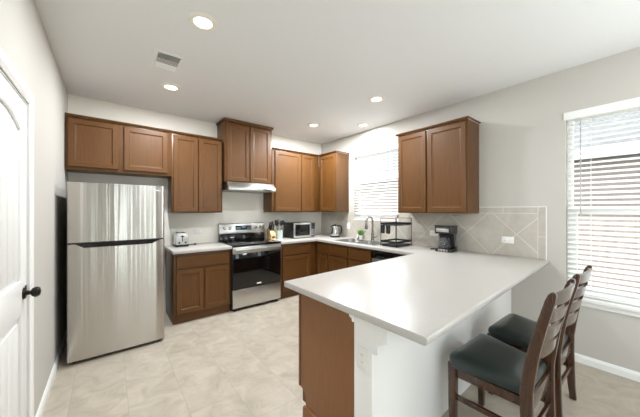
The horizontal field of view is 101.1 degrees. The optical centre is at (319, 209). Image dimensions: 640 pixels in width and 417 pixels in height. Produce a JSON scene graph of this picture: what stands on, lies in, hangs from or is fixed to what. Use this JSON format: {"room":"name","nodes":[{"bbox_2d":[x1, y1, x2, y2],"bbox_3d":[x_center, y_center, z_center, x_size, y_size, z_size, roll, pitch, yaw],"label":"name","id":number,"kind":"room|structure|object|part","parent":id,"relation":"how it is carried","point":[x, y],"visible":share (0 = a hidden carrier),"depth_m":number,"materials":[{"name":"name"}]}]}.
{"room":"kitchen","nodes":[
{"label":"kitchen","id":0,"kind":"room"},
{"bbox_2d":[0,0,67,416],"bbox_3d":[-0.470,0.036,-0.107,0.120,2.757,8.000,0,0,-39],"label":"wall","id":1,"kind":"structure","parent":0,"point":[24,41],"depth_m":1.95,"materials":[{"name":"grey paint"}]},
{"bbox_2d":[0,47,33,416],"bbox_3d":[-1.486,0.360,1.232,0.068,2.109,0.928,0,0,-39],"label":"trim","id":2,"kind":"structure","parent":1,"relation":"attached to","point":[6,65],"depth_m":1.55,"materials":[{"name":"white wood"}]},
{"bbox_2d":[0,73,40,416],"bbox_3d":[-1.464,0.396,1.249,0.104,2.022,0.774,0,0,-39],"label":"door","id":3,"kind":"structure","parent":1,"relation":"in","point":[13,287],"depth_m":1.34,"materials":[{"name":"white wood"}]},
{"bbox_3d":[-1.484,0.900,1.233,0.009,0.570,0.488,0,0,-39],"label":"panel","id":4,"kind":"part","parent":3,"relation":"part of","materials":[{"name":"white wood"}]},
{"bbox_3d":[-1.484,-0.055,1.233,0.009,0.840,0.488,0,0,-39],"label":"panel","id":5,"kind":"part","parent":3,"relation":"part of","materials":[{"name":"white wood"}]},
{"bbox_3d":[-1.671,0.475,1.504,0.030,0.066,0.066,0,0,-39],"label":"handle","id":6,"kind":"part","parent":3,"relation":"part of","materials":[{"name":"brown metal"}]},
{"bbox_3d":[-1.644,0.475,1.525,0.042,0.058,0.058,0,0,-39],"label":"knob","id":7,"kind":"part","parent":3,"relation":"part of","materials":[{"name":"brown metal"}]},
{"bbox_2d":[35,329,66,416],"bbox_3d":[-2.355,1.377,2.355,0.014,0.075,1.797,0,0,-39],"label":"baseboard","id":8,"kind":"structure","parent":1,"relation":"attached to","point":[41,407],"depth_m":2.11,"materials":[{"name":"white wood"}]},
{"bbox_2d":[68,94,320,305],"bbox_3d":[-1.484,0.036,4.282,4.022,2.757,0.120,0,0,-39],"label":"wall","id":9,"kind":"structure","parent":0,"point":[237,207],"depth_m":3.87,"materials":[{"name":"white paint"}]},
{"bbox_2d":[65,112,171,178],"bbox_3d":[-2.417,-0.733,3.236,1.006,0.595,0.345,0,0,-39],"label":"upper cabinet","id":10,"kind":"object","parent":9,"relation":"attached to","point":[93,145],"visible":1,"depth_m":3.08,"materials":[{"name":"brown wood"}]},
{"bbox_3d":[-2.533,-0.729,2.955,0.430,0.519,0.019,0,0,-39],"label":"door","id":11,"kind":"part","parent":10,"relation":"part of","materials":[{"name":"brown wood"}]},
{"bbox_3d":[-2.321,-1.020,3.115,1.006,0.020,0.036,0,0,-39],"label":"crown moulding","id":12,"kind":"part","parent":10,"relation":"part of","materials":[{"name":"brown wood"}]},
{"bbox_3d":[-2.147,-0.729,3.264,0.453,0.519,0.019,0,0,-39],"label":"door","id":13,"kind":"part","parent":10,"relation":"part of","materials":[{"name":"brown wood"}]},
{"bbox_2d":[168,131,222,212],"bbox_3d":[-1.769,-0.492,3.754,0.653,1.070,0.345,0,0,-39],"label":"upper cabinet","id":14,"kind":"object","parent":9,"relation":"attached to","point":[195,182],"visible":0.94,"depth_m":3.61,"materials":[{"name":"brown wood"}]},
{"bbox_3d":[-1.801,-0.478,3.540,0.300,1.014,0.019,0,0,-39],"label":"door","id":15,"kind":"part","parent":14,"relation":"part of","materials":[{"name":"brown wood"}]},
{"bbox_3d":[-1.673,-1.017,3.633,0.653,0.020,0.036,0,0,-39],"label":"crown moulding","id":16,"kind":"part","parent":14,"relation":"part of","materials":[{"name":"brown wood"}]},
{"bbox_3d":[-1.555,-0.478,3.737,0.306,1.014,0.019,0,0,-39],"label":"door","id":17,"kind":"part","parent":14,"relation":"part of","materials":[{"name":"brown wood"}]},
{"bbox_2d":[194,229,201,233],"bbox_3d":[-1.823,0.325,3.928,0.115,0.075,0.008,0,0,-39],"label":"power outlet","id":18,"kind":"object","parent":9,"relation":"attached to","point":[196,231],"visible":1,"depth_m":3.93,"materials":[{"name":"white plastic"}]},
{"bbox_2d":[216,117,273,183],"bbox_3d":[-1.187,-0.874,4.201,0.800,0.922,0.375,0,0,-39],"label":"upper cabinet","id":19,"kind":"object","parent":9,"relation":"attached to","point":[246,149],"visible":0.87,"depth_m":4.03,"materials":[{"name":"brown wood"}]},
{"bbox_3d":[-1.226,-0.855,3.962,0.345,0.856,0.019,0,0,-39],"label":"door","id":20,"kind":"part","parent":19,"relation":"part of","materials":[{"name":"brown wood"}]},
{"bbox_3d":[-1.187,-1.320,4.201,0.800,0.030,0.375,0,0,-39],"label":"crown moulding","id":21,"kind":"part","parent":19,"relation":"part of","materials":[{"name":"brown wood"}]},
{"bbox_2d":[222,181,275,192],"bbox_3d":[-1.150,-0.345,4.156,0.754,0.132,0.492,0,0,-39],"label":"range hood","id":22,"kind":"object","parent":19,"relation":"attached to","point":[227,186],"visible":0.87,"depth_m":3.96,"materials":[{"name":"silver metal"}]},
{"bbox_3d":[-0.946,-0.855,4.187,0.346,0.856,0.019,0,0,-39],"label":"door","id":23,"kind":"part","parent":19,"relation":"part of","materials":[{"name":"brown wood"}]},
{"bbox_2d":[263,147,318,211],"bbox_3d":[-0.493,-0.492,4.775,0.996,1.070,0.345,0,0,-39],"label":"upper cabinet","id":24,"kind":"object","parent":9,"relation":"attached to","point":[295,174],"visible":0.94,"depth_m":4.61,"materials":[{"name":"brown wood"}]},
{"bbox_3d":[-0.548,-0.478,4.543,0.510,1.014,0.019,0,0,-39],"label":"door","id":25,"kind":"part","parent":24,"relation":"part of","materials":[{"name":"brown wood"}]},
{"bbox_3d":[-0.397,-1.017,4.655,0.996,0.020,0.036,0,0,-39],"label":"crown moulding","id":26,"kind":"part","parent":24,"relation":"part of","materials":[{"name":"brown wood"}]},
{"bbox_3d":[-0.218,-0.478,4.807,0.275,1.014,0.019,0,0,-39],"label":"door","id":27,"kind":"part","parent":24,"relation":"part of","materials":[{"name":"brown wood"}]},
{"bbox_2d":[35,0,639,143],"bbox_3d":[1.053,-1.392,1.112,4.022,0.100,8.240,0,0,-39],"label":"ceiling","id":28,"kind":"structure","parent":0,"point":[285,66],"depth_m":2.25,"materials":[{"name":"white paint"}]},
{"bbox_2d":[150,48,184,73],"bbox_3d":[-1.384,-1.334,2.389,0.228,0.016,0.330,0,0,-39],"label":"ceiling vent","id":29,"kind":"object","parent":28,"relation":"in","point":[161,59],"visible":1,"depth_m":2.37,"materials":[{"name":"white metal"}]},
{"bbox_2d":[161,83,180,90],"bbox_3d":[-1.628,-1.336,2.877,0.196,0.012,0.196,0,0,-39],"label":"recessed light","id":30,"kind":"object","parent":28,"relation":"in","point":[168,86],"visible":1,"depth_m":2.86,"materials":[{"name":"white"}]},
{"bbox_2d":[165,85,176,89],"bbox_3d":[-1.628,-1.339,2.877,0.115,0.005,0.115,0,0,-39],"label":"diffuser","id":31,"kind":"object","parent":30,"relation":"attached to","point":[168,87],"depth_m":2.88,"materials":[{"name":"beige plastic"}]},
{"bbox_2d":[188,12,217,31],"bbox_3d":[-0.836,-1.336,1.881,0.196,0.012,0.196,0,0,-39],"label":"recessed light","id":32,"kind":"object","parent":28,"relation":"in","point":[202,21],"visible":1,"depth_m":1.87,"materials":[{"name":"white"}]},
{"bbox_2d":[194,17,211,27],"bbox_3d":[-0.836,-1.339,1.881,0.115,0.005,0.115,0,0,-39],"label":"diffuser","id":33,"kind":"object","parent":32,"relation":"attached to","point":[199,22],"depth_m":1.88,"materials":[{"name":"beige plastic"}]},
{"bbox_2d":[308,123,319,126],"bbox_3d":[-0.101,-1.336,4.170,0.196,0.012,0.196,0,0,-39],"label":"recessed light","id":34,"kind":"object","parent":28,"relation":"in","point":[309,124],"visible":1,"depth_m":4.15,"materials":[{"name":"white"}]},
{"bbox_2d":[357,123,369,126],"bbox_3d":[0.684,-1.336,4.166,0.196,0.012,0.196,0,0,-39],"label":"recessed light","id":35,"kind":"object","parent":28,"relation":"in","point":[359,124],"visible":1,"depth_m":4.14,"materials":[{"name":"white"}]},
{"bbox_2d":[368,95,384,102],"bbox_3d":[0.684,-1.336,3.190,0.196,0.012,0.196,0,0,-39],"label":"recessed light","id":36,"kind":"object","parent":28,"relation":"in","point":[377,98],"visible":1,"depth_m":3.17,"materials":[{"name":"white"}]},
{"bbox_2d":[42,295,639,416],"bbox_3d":[1.053,1.465,1.112,4.022,0.100,8.240,0,0,-39],"label":"floor","id":37,"kind":"structure","parent":0,"point":[242,362],"depth_m":2.19,"materials":[{"name":"beige tile"}]},
{"bbox_2d":[67,182,163,363],"bbox_3d":[-2.226,0.577,2.916,0.767,1.676,0.844,0,0,-39],"label":"refrigerator","id":38,"kind":"object","parent":37,"relation":"on","point":[115,232],"visible":1,"depth_m":2.56,"materials":[{"name":"grey metal"}]},
{"bbox_3d":[-1.978,0.329,2.607,0.758,0.049,0.050,0,0,-39],"label":"handle","id":39,"kind":"part","parent":38,"relation":"part of","materials":[{"name":"black"}]},
{"bbox_3d":[-1.994,0.850,2.627,0.767,1.066,0.074,0,0,-39],"label":"fresh food door","id":40,"kind":"part","parent":38,"relation":"part of","materials":[{"name":"silver metal"}]},
{"bbox_3d":[-1.994,0.025,2.627,0.767,0.555,0.074,0,0,-39],"label":"freezer door","id":41,"kind":"part","parent":38,"relation":"part of","materials":[{"name":"silver metal"}]},
{"bbox_2d":[165,249,229,324],"bbox_3d":[-1.689,0.977,3.648,0.700,0.876,0.607,0,0,-39],"label":"base cabinet","id":42,"kind":"object","parent":37,"relation":"on","point":[197,284],"visible":0.8,"depth_m":3.41,"materials":[{"name":"brown wood"}]},
{"bbox_3d":[-1.632,1.020,3.317,0.315,0.540,0.019,0,0,-39],"label":"door","id":43,"kind":"part","parent":42,"relation":"part of","materials":[{"name":"brown wood"}]},
{"bbox_2d":[164,242,231,254],"bbox_3d":[-1.684,0.520,3.631,0.720,0.038,0.644,0,0,-39],"label":"countertop","id":44,"kind":"structure","parent":42,"relation":"on","point":[210,246],"depth_m":3.49,"materials":[{"name":"white stone"}]},
{"bbox_2d":[173,232,195,246],"bbox_3d":[-1.861,0.406,3.658,0.287,0.189,0.246,0,0,-39],"label":"toaster","id":45,"kind":"object","parent":44,"relation":"on","point":[180,239],"visible":0.98,"depth_m":3.55,"materials":[{"name":"silver metal"}]},
{"bbox_3d":[-1.852,0.393,3.546,0.151,0.155,0.012,0,0,-39],"label":"plate","id":46,"kind":"part","parent":45,"relation":"part of","materials":[{"name":"silver metal"}]},
{"bbox_3d":[-1.503,0.655,3.420,0.645,0.150,0.019,0,0,-39],"label":"drawer","id":47,"kind":"part","parent":42,"relation":"part of","materials":[{"name":"brown wood"}]},
{"bbox_3d":[-1.374,1.020,3.524,0.313,0.540,0.019,0,0,-39],"label":"door","id":48,"kind":"part","parent":42,"relation":"part of","materials":[{"name":"brown wood"}]},
{"bbox_2d":[218,222,280,310],"bbox_3d":[-1.083,0.818,4.072,0.760,1.195,0.683,0,0,-39],"label":"stove","id":49,"kind":"object","parent":37,"relation":"on","point":[255,260],"visible":0.98,"depth_m":3.89,"materials":[{"name":"silver metal"}]},
{"bbox_3d":[-1.270,0.302,4.306,0.758,0.164,0.086,0,0,-39],"label":"control panel","id":50,"kind":"part","parent":49,"relation":"part of","materials":[{"name":"silver metal"}]},
{"bbox_2d":[218,238,280,246],"bbox_3d":[-1.093,0.499,4.085,0.760,0.020,0.635,0,0,-39],"label":"cooktop","id":51,"kind":"object","parent":49,"relation":"in","point":[234,242],"depth_m":4.03,"materials":[{"name":"grey"}]},
{"bbox_3d":[-0.917,0.815,3.864,0.752,0.590,0.039,0,0,-39],"label":"oven door","id":52,"kind":"part","parent":49,"relation":"part of","materials":[{"name":"black glass"}]},
{"bbox_3d":[-0.916,1.244,3.863,0.752,0.253,0.042,0,0,-39],"label":"storage drawer","id":53,"kind":"part","parent":49,"relation":"part of","materials":[{"name":"silver metal"}]},
{"bbox_3d":[-0.876,0.565,3.814,0.718,0.044,0.020,0,0,-39],"label":"oven handle","id":54,"kind":"part","parent":49,"relation":"part of","materials":[{"name":"silver metal"}]},
{"bbox_2d":[279,241,315,298],"bbox_3d":[-0.525,0.977,4.580,0.729,0.876,0.607,0,0,-39],"label":"base cabinet","id":55,"kind":"object","parent":37,"relation":"on","point":[298,260],"visible":0.41,"depth_m":4.32,"materials":[{"name":"brown wood"}]},
{"bbox_3d":[-0.378,0.655,4.321,0.545,0.150,0.019,0,0,-39],"label":"drawer","id":56,"kind":"part","parent":55,"relation":"part of","materials":[{"name":"brown wood"}]},
{"bbox_3d":[-0.378,1.020,4.321,0.545,0.540,0.019,0,0,-39],"label":"door","id":57,"kind":"part","parent":55,"relation":"part of","materials":[{"name":"brown wood"}]},
{"bbox_2d":[266,234,548,345],"bbox_3d":[0.219,0.520,3.218,2.450,0.038,3.667,0,0,-39],"label":"countertop","id":58,"kind":"structure","parent":55,"relation":"on","point":[420,295],"depth_m":1.76,"materials":[{"name":"white stone"}]},
{"bbox_2d":[267,229,275,238],"bbox_3d":[-0.834,0.413,4.512,0.091,0.174,0.161,0,0,-39],"label":"knife block","id":59,"kind":"object","parent":58,"relation":"on","point":[271,234],"visible":0.86,"depth_m":4.47,"materials":[{"name":"brown wood"}]},
{"bbox_2d":[276,230,282,238],"bbox_3d":[-0.699,0.426,4.551,0.116,0.150,0.116,0,0,-39],"label":"utensil crock","id":60,"kind":"object","parent":58,"relation":"on","point":[279,233],"visible":0.98,"depth_m":4.50,"materials":[{"name":"white ceramic"}]},
{"bbox_2d":[284,222,314,238],"bbox_3d":[-0.366,0.365,4.780,0.460,0.271,0.378,0,0,-39],"label":"microwave","id":61,"kind":"object","parent":58,"relation":"on","point":[293,230],"visible":0.96,"depth_m":4.65,"materials":[{"name":"silver plastic"}]},
{"bbox_3d":[-0.272,0.359,4.662,0.460,0.259,0.010,0,0,-39],"label":"frame","id":62,"kind":"part","parent":61,"relation":"part of","materials":[{"name":"silver metal"}]},
{"bbox_3d":[-0.130,0.359,4.768,0.093,0.244,0.003,0,0,-39],"label":"control panel","id":63,"kind":"part","parent":61,"relation":"part of","materials":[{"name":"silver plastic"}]},
{"bbox_2d":[330,224,341,237],"bbox_3d":[0.284,0.380,4.822,0.197,0.242,0.180,0,0,-23],"label":"electric kettle","id":64,"kind":"object","parent":58,"relation":"on","point":[335,233],"visible":1,"depth_m":4.76,"materials":[{"name":"silver metal"}]},
{"bbox_2d":[358,229,362,238],"bbox_3d":[0.697,0.413,4.498,0.149,0.176,0.148,0,0,-39],"label":"potted plant","id":65,"kind":"object","parent":58,"relation":"on","point":[360,233],"visible":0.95,"depth_m":4.46,"materials":[{"name":"green plant"}]},
{"bbox_2d":[335,238,386,245],"bbox_3d":[0.648,0.565,4.109,0.425,0.140,0.845,0,0,-39],"label":"sink","id":66,"kind":"object","parent":58,"relation":"in","point":[351,240],"visible":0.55,"depth_m":4.14,"materials":[{"name":"silver metal"}]},
{"bbox_3d":[0.509,0.566,4.258,0.335,0.139,0.378,0,0,-39],"label":"bowl","id":67,"kind":"part","parent":66,"relation":"part of","materials":[{"name":"silver metal"}]},
{"bbox_3d":[0.764,0.566,3.940,0.335,0.139,0.378,0,0,-39],"label":"bowl","id":68,"kind":"part","parent":66,"relation":"part of","materials":[{"name":"silver metal"}]},
{"bbox_2d":[365,216,377,240],"bbox_3d":[0.816,0.300,4.177,0.207,0.401,0.137,0,0,-39],"label":"faucet","id":69,"kind":"object","parent":58,"relation":"on","point":[366,225],"visible":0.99,"depth_m":4.23,"materials":[{"name":"silver metal"}]},
{"bbox_3d":[0.790,0.255,4.206,0.183,0.310,0.031,0,0,-39],"label":"spout","id":70,"kind":"part","parent":69,"relation":"part of","materials":[{"name":"silver metal"}]},
{"bbox_2d":[380,217,411,247],"bbox_3d":[1.058,0.306,3.661,0.357,0.390,0.264,0,0,-39],"label":"dish rack","id":71,"kind":"object","parent":58,"relation":"on","point":[390,243],"visible":0.96,"depth_m":3.63,"materials":[{"name":"black metal"}]},
{"bbox_2d":[380,225,384,232],"bbox_3d":[0.853,0.248,3.584,0.062,0.144,0.062,0,0,5],"label":"utensil cup","id":72,"kind":"object","parent":71,"relation":"hanging from","point":[382,227],"visible":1,"depth_m":3.56,"materials":[{"name":"black plastic"}]},
{"bbox_2d":[386,223,390,233],"bbox_3d":[0.910,0.248,3.514,0.062,0.144,0.062,0,0,5],"label":"utensil cup","id":73,"kind":"object","parent":71,"relation":"hanging from","point":[388,227],"visible":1,"depth_m":3.49,"materials":[{"name":"black plastic"}]},
{"bbox_2d":[380,222,411,225],"bbox_3d":[1.058,0.197,3.661,0.353,0.035,0.263,0,0,-39],"label":"shelf","id":74,"kind":"object","parent":71,"relation":"attached to","point":[383,223],"depth_m":3.60,"materials":[{"name":"black metal"}]},
{"bbox_2d":[380,238,411,246],"bbox_3d":[1.058,0.453,3.661,0.353,0.063,0.263,0,0,-39],"label":"basket","id":75,"kind":"object","parent":71,"relation":"on","point":[390,243],"depth_m":3.63,"materials":[{"name":"black metal"}]},
{"bbox_2d":[430,225,457,252],"bbox_3d":[1.498,0.345,3.234,0.298,0.312,0.244,0,0,43],"label":"coffee maker","id":76,"kind":"object","parent":58,"relation":"on","point":[447,233],"visible":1,"depth_m":3.17,"materials":[{"name":"black plastic"}]},
{"bbox_3d":[1.451,0.246,3.128,0.143,0.040,0.002,0,0,43],"label":"plate","id":77,"kind":"part","parent":76,"relation":"part of","materials":[{"name":"silver metal"}]},
{"bbox_3d":[1.536,0.195,3.207,0.206,0.012,0.232,0,0,43],"label":"lid","id":78,"kind":"part","parent":76,"relation":"part of","materials":[{"name":"black plastic"}]},
{"bbox_2d":[317,241,328,273],"bbox_3d":[0.260,0.977,4.638,0.607,0.876,0.320,0,0,-39],"label":"base cabinet","id":79,"kind":"object","parent":37,"relation":"on","point":[322,247],"visible":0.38,"depth_m":4.42,"materials":[{"name":"brown wood"}]},
{"bbox_3d":[0.040,0.655,4.443,0.019,0.150,0.266,0,0,-39],"label":"drawer","id":80,"kind":"part","parent":79,"relation":"part of","materials":[{"name":"brown wood"}]},
{"bbox_3d":[0.040,1.020,4.443,0.019,0.540,0.266,0,0,-39],"label":"door","id":81,"kind":"part","parent":79,"relation":"part of","materials":[{"name":"brown wood"}]},
{"bbox_2d":[299,293,353,416],"bbox_3d":[0.676,0.977,2.170,1.744,0.876,0.562,0,0,-39],"label":"base cabinet","id":82,"kind":"object","parent":37,"relation":"on","point":[326,332],"visible":0.21,"depth_m":1.60,"materials":[{"name":"brown wood"}]},
{"bbox_3d":[0.034,1.365,1.590,0.016,0.100,0.460,0,0,-39],"label":"moulding","id":83,"kind":"part","parent":82,"relation":"part of","materials":[{"name":"brown wood"}]},
{"bbox_2d":[329,243,371,271],"bbox_3d":[0.651,0.977,4.150,0.607,0.876,0.926,0,0,-39],"label":"base cabinet","id":84,"kind":"object","parent":37,"relation":"on","point":[340,256],"visible":0.19,"depth_m":3.98,"materials":[{"name":"brown wood"}]},
{"bbox_3d":[0.284,0.655,4.138,0.019,0.150,0.425,0,0,-39],"label":"drawer","id":85,"kind":"part","parent":84,"relation":"part of","materials":[{"name":"brown wood"}]},
{"bbox_3d":[0.284,1.020,4.138,0.019,0.540,0.425,0,0,-39],"label":"door","id":86,"kind":"part","parent":84,"relation":"part of","materials":[{"name":"brown wood"}]},
{"bbox_3d":[0.570,1.020,3.781,0.019,0.540,0.420,0,0,-39],"label":"door","id":87,"kind":"part","parent":84,"relation":"part of","materials":[{"name":"brown wood"}]},
{"bbox_3d":[0.570,0.655,3.781,0.019,0.150,0.420,0,0,-39],"label":"drawer","id":88,"kind":"part","parent":84,"relation":"part of","materials":[{"name":"brown wood"}]},
{"bbox_2d":[372,250,404,261],"bbox_3d":[1.105,0.980,3.532,0.576,0.870,0.592,0,0,-39],"label":"dishwasher","id":89,"kind":"object","parent":37,"relation":"on","point":[376,255],"visible":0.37,"depth_m":3.44,"materials":[{"name":"black metal"}]},
{"bbox_2d":[448,278,575,416],"bbox_3d":[1.156,0.908,1.588,0.500,1.014,0.541,0,0,-37],"label":"dining chair","id":90,"kind":"object","parent":37,"relation":"on","point":[486,362],"visible":1,"depth_m":1.51,"materials":[{"name":"brown wood"}]},
{"bbox_3d":[0.838,1.185,1.657,0.046,0.459,0.046,0,0,-37],"label":"leg","id":91,"kind":"part","parent":90,"relation":"part of","materials":[{"name":"brown wood"}]},
{"bbox_3d":[1.174,1.185,1.913,0.046,0.459,0.046,0,0,-37],"label":"leg","id":92,"kind":"part","parent":90,"relation":"part of","materials":[{"name":"brown wood"}]},
{"bbox_3d":[1.113,0.932,1.644,0.500,0.086,0.395,0,0,-37],"label":"seat","id":93,"kind":"part","parent":90,"relation":"part of","materials":[{"name":"black leather"}]},
{"bbox_3d":[1.094,0.908,1.323,0.032,1.014,0.148,0,0,-37],"label":"leg","id":94,"kind":"part","parent":90,"relation":"part of","materials":[{"name":"brown wood"}]},
{"bbox_3d":[1.427,0.908,1.576,0.032,1.014,0.148,0,0,-37],"label":"leg","id":95,"kind":"part","parent":90,"relation":"part of","materials":[{"name":"brown wood"}]},
{"bbox_2d":[487,265,592,416],"bbox_3d":[1.638,0.908,1.961,0.500,1.014,0.541,0,0,-37],"label":"dining chair","id":96,"kind":"object","parent":37,"relation":"on","point":[515,330],"visible":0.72,"depth_m":1.90,"materials":[{"name":"brown wood"}]},
{"bbox_3d":[1.596,0.932,2.017,0.500,0.086,0.395,0,0,-37],"label":"seat","id":97,"kind":"part","parent":96,"relation":"part of","materials":[{"name":"black leather"}]},
{"bbox_3d":[1.577,0.908,1.697,0.032,1.014,0.148,0,0,-37],"label":"leg","id":98,"kind":"part","parent":96,"relation":"part of","materials":[{"name":"brown wood"}]},
{"bbox_3d":[1.909,0.908,1.950,0.032,1.014,0.148,0,0,-37],"label":"leg","id":99,"kind":"part","parent":96,"relation":"part of","materials":[{"name":"brown wood"}]},
{"bbox_2d":[354,289,510,416],"bbox_3d":[1.130,0.977,2.135,2.385,0.876,0.121,0,0,-40],"label":"wall","id":100,"kind":"structure","parent":0,"point":[409,378],"depth_m":1.55,"materials":[{"name":"white paint"}]},
{"bbox_2d":[357,345,367,372],"bbox_3d":[0.220,0.770,1.361,0.008,0.115,0.070,0,0,-39],"label":"power outlet","id":101,"kind":"object","parent":100,"relation":"attached to","point":[362,353],"visible":1,"depth_m":1.36,"materials":[{"name":"white plastic"}]},
{"bbox_2d":[372,324,392,355],"bbox_3d":[0.308,0.632,1.298,0.050,0.186,0.092,0,0,-39],"label":"bracket","id":102,"kind":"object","parent":100,"relation":"attached to","point":[381,337],"depth_m":1.28,"materials":[{"name":"white paint"}]},
{"bbox_2d":[321,47,639,371],"bbox_3d":[2.576,0.036,2.331,0.120,2.757,8.000,0,0,-39],"label":"wall","id":103,"kind":"structure","parent":0,"point":[523,127],"depth_m":2.67,"materials":[{"name":"grey paint"}]},
{"bbox_2d":[319,150,348,211],"bbox_3d":[0.245,-0.492,4.870,0.345,1.070,0.499,0,0,-39],"label":"upper cabinet","id":104,"kind":"object","parent":103,"relation":"attached to","point":[333,167],"visible":1,"depth_m":4.73,"materials":[{"name":"brown wood"}]},
{"bbox_3d":[0.133,-0.478,4.775,0.019,1.014,0.417,0,0,-39],"label":"door","id":105,"kind":"part","parent":104,"relation":"part of","materials":[{"name":"brown wood"}]},
{"bbox_3d":[0.245,-1.017,4.870,0.345,0.020,0.499,0,0,-39],"label":"crown moulding","id":106,"kind":"part","parent":104,"relation":"part of","materials":[{"name":"brown wood"}]},
{"bbox_2d":[354,149,398,221],"bbox_3d":[0.933,-0.393,4.359,0.112,1.155,0.920,0,0,-39],"label":"window","id":107,"kind":"structure","parent":103,"relation":"in","point":[359,216],"depth_m":4.38,"materials":[{"name":"white plastic"}]},
{"bbox_2d":[353,143,398,214],"bbox_3d":[0.910,-0.460,4.343,0.082,1.080,0.944,0,0,-39],"label":"window blind","id":108,"kind":"object","parent":107,"relation":"attached to","point":[394,146],"visible":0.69,"depth_m":4.33,"materials":[{"name":"white plastic"}]},
{"bbox_3d":[0.718,-0.430,4.563,0.002,1.000,0.002,0,0,-39],"label":"ladder cord","id":109,"kind":"part","parent":108,"relation":"part of","materials":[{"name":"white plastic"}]},
{"bbox_3d":[0.758,-0.430,4.596,0.002,1.000,0.002,0,0,-39],"label":"ladder cord","id":110,"kind":"part","parent":108,"relation":"part of","materials":[{"name":"white fabric"}]},
{"bbox_3d":[0.922,0.071,4.350,0.048,0.018,0.900,0,0,-39],"label":"rail","id":111,"kind":"part","parent":108,"relation":"part of","materials":[{"name":"white"}]},
{"bbox_3d":[0.917,0.174,4.346,0.072,0.021,0.920,0,0,-39],"label":"sill","id":112,"kind":"part","parent":107,"relation":"part of","materials":[{"name":"white"}]},
{"bbox_3d":[0.952,-0.135,4.374,0.033,0.510,0.830,0,0,-39],"label":"sash","id":113,"kind":"part","parent":107,"relation":"part of","materials":[{"name":"white plastic"}]},
{"bbox_2d":[321,206,546,259],"bbox_3d":[1.143,0.234,4.018,0.010,0.532,3.572,0,0,-39],"label":"backsplash","id":114,"kind":"structure","parent":103,"relation":"attached to","point":[482,231],"depth_m":3.11,"materials":[{"name":"tile"}]},
{"bbox_2d":[430,230,437,235],"bbox_3d":[1.526,0.315,3.527,0.008,0.072,0.115,0,0,-39],"label":"power outlet","id":115,"kind":"object","parent":103,"relation":"attached to","point":[432,232],"visible":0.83,"depth_m":3.53,"materials":[{"name":"white plastic"}]},
{"bbox_2d":[396,116,480,213],"bbox_3d":[1.461,-0.492,3.351,0.345,1.070,0.938,0,0,-39],"label":"upper cabinet","id":116,"kind":"object","parent":103,"relation":"attached to","point":[438,164],"visible":1,"depth_m":3.15,"materials":[{"name":"brown wood"}]},
{"bbox_3d":[1.197,-0.478,3.446,0.019,1.014,0.400,0,0,-39],"label":"door","id":117,"kind":"part","parent":116,"relation":"part of","materials":[{"name":"brown wood"}]},
{"bbox_3d":[1.461,-1.017,3.351,0.345,0.020,0.938,0,0,-39],"label":"crown moulding","id":118,"kind":"part","parent":116,"relation":"part of","materials":[{"name":"brown wood"}]},
{"bbox_3d":[1.477,-0.478,3.095,0.019,1.014,0.449,0,0,-39],"label":"door","id":119,"kind":"part","parent":116,"relation":"part of","materials":[{"name":"brown wood"}]},
{"bbox_2d":[501,236,513,243],"bbox_3d":[2.048,0.330,2.875,0.008,0.072,0.115,0,0,-39],"label":"power outlet","id":120,"kind":"object","parent":103,"relation":"attached to","point":[504,239],"visible":1,"depth_m":2.87,"materials":[{"name":"white plastic"}]},
{"bbox_2d":[567,108,639,317],"bbox_3d":[2.659,-0.005,2.184,0.135,1.780,0.988,0,0,-39],"label":"window","id":121,"kind":"structure","parent":103,"relation":"in","point":[626,309],"depth_m":2.40,"materials":[{"name":"white plastic"}]},
{"bbox_2d":[564,97,639,305],"bbox_3d":[2.645,-0.063,2.176,0.082,1.724,0.932,0,0,-39],"label":"window blind","id":122,"kind":"object","parent":121,"relation":"attached to","point":[634,103],"visible":0.84,"depth_m":2.33,"materials":[{"name":"white plastic"}]},
{"bbox_3d":[2.456,-0.033,2.391,0.002,1.644,0.002,0,0,-39],"label":"ladder cord","id":123,"kind":"part","parent":122,"relation":"part of","materials":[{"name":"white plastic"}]},
{"bbox_3d":[2.497,-0.033,2.424,0.002,1.644,0.002,0,0,-39],"label":"ladder cord","id":124,"kind":"part","parent":122,"relation":"part of","materials":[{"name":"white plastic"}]},
{"bbox_3d":[2.657,0.790,2.183,0.048,0.018,0.888,0,0,-39],"label":"rail","id":125,"kind":"part","parent":122,"relation":"part of","materials":[{"name":"white plastic"}]},
{"bbox_3d":[2.687,0.367,2.207,0.033,0.796,0.818,0,0,-39],"label":"sash","id":126,"kind":"part","parent":121,"relation":"part of","materials":[{"name":"white plastic"}]},
{"bbox_3d":[2.643,0.846,2.172,0.095,0.078,0.988,0,0,-39],"label":"sill","id":127,"kind":"part","parent":121,"relation":"part of","materials":[{"name":"white"}]},
{"bbox_2d":[575,353,639,381],"bbox_3d":[3.555,1.377,1.001,0.014,0.075,4.700,0,0,-39],"label":"baseboard","id":128,"kind":"structure","parent":103,"relation":"attached to","point":[611,368],"depth_m":2.29,"materials":[{"name":"white wood"}]},
{"label":"outside","id":129,"kind":"structure","parent":0,"visible":0},
{"bbox_3d":[14.214,1.815,16.770,36.098,0.100,60.000,0,0,-39],"label":"ground","id":130,"kind":"structure","parent":129,"visible":0},
{"bbox_2d":[360,109,639,293],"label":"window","id":131,"kind":"structure","parent":130,"relation":"on","point":[638,110],"depth_m":5.46,"materials":[{"name":"brick"}]},
{"bbox_2d":[368,214,639,293],"bbox_3d":[4.351,0.936,4.008,0.150,1.655,9.400,0,0,-39],"label":"wooden fence","id":132,"kind":"object","parent":130,"relation":"on","point":[587,220],"visible":0.09,"depth_m":3.91,"materials":[{"name":"brown wood"}]}
]}

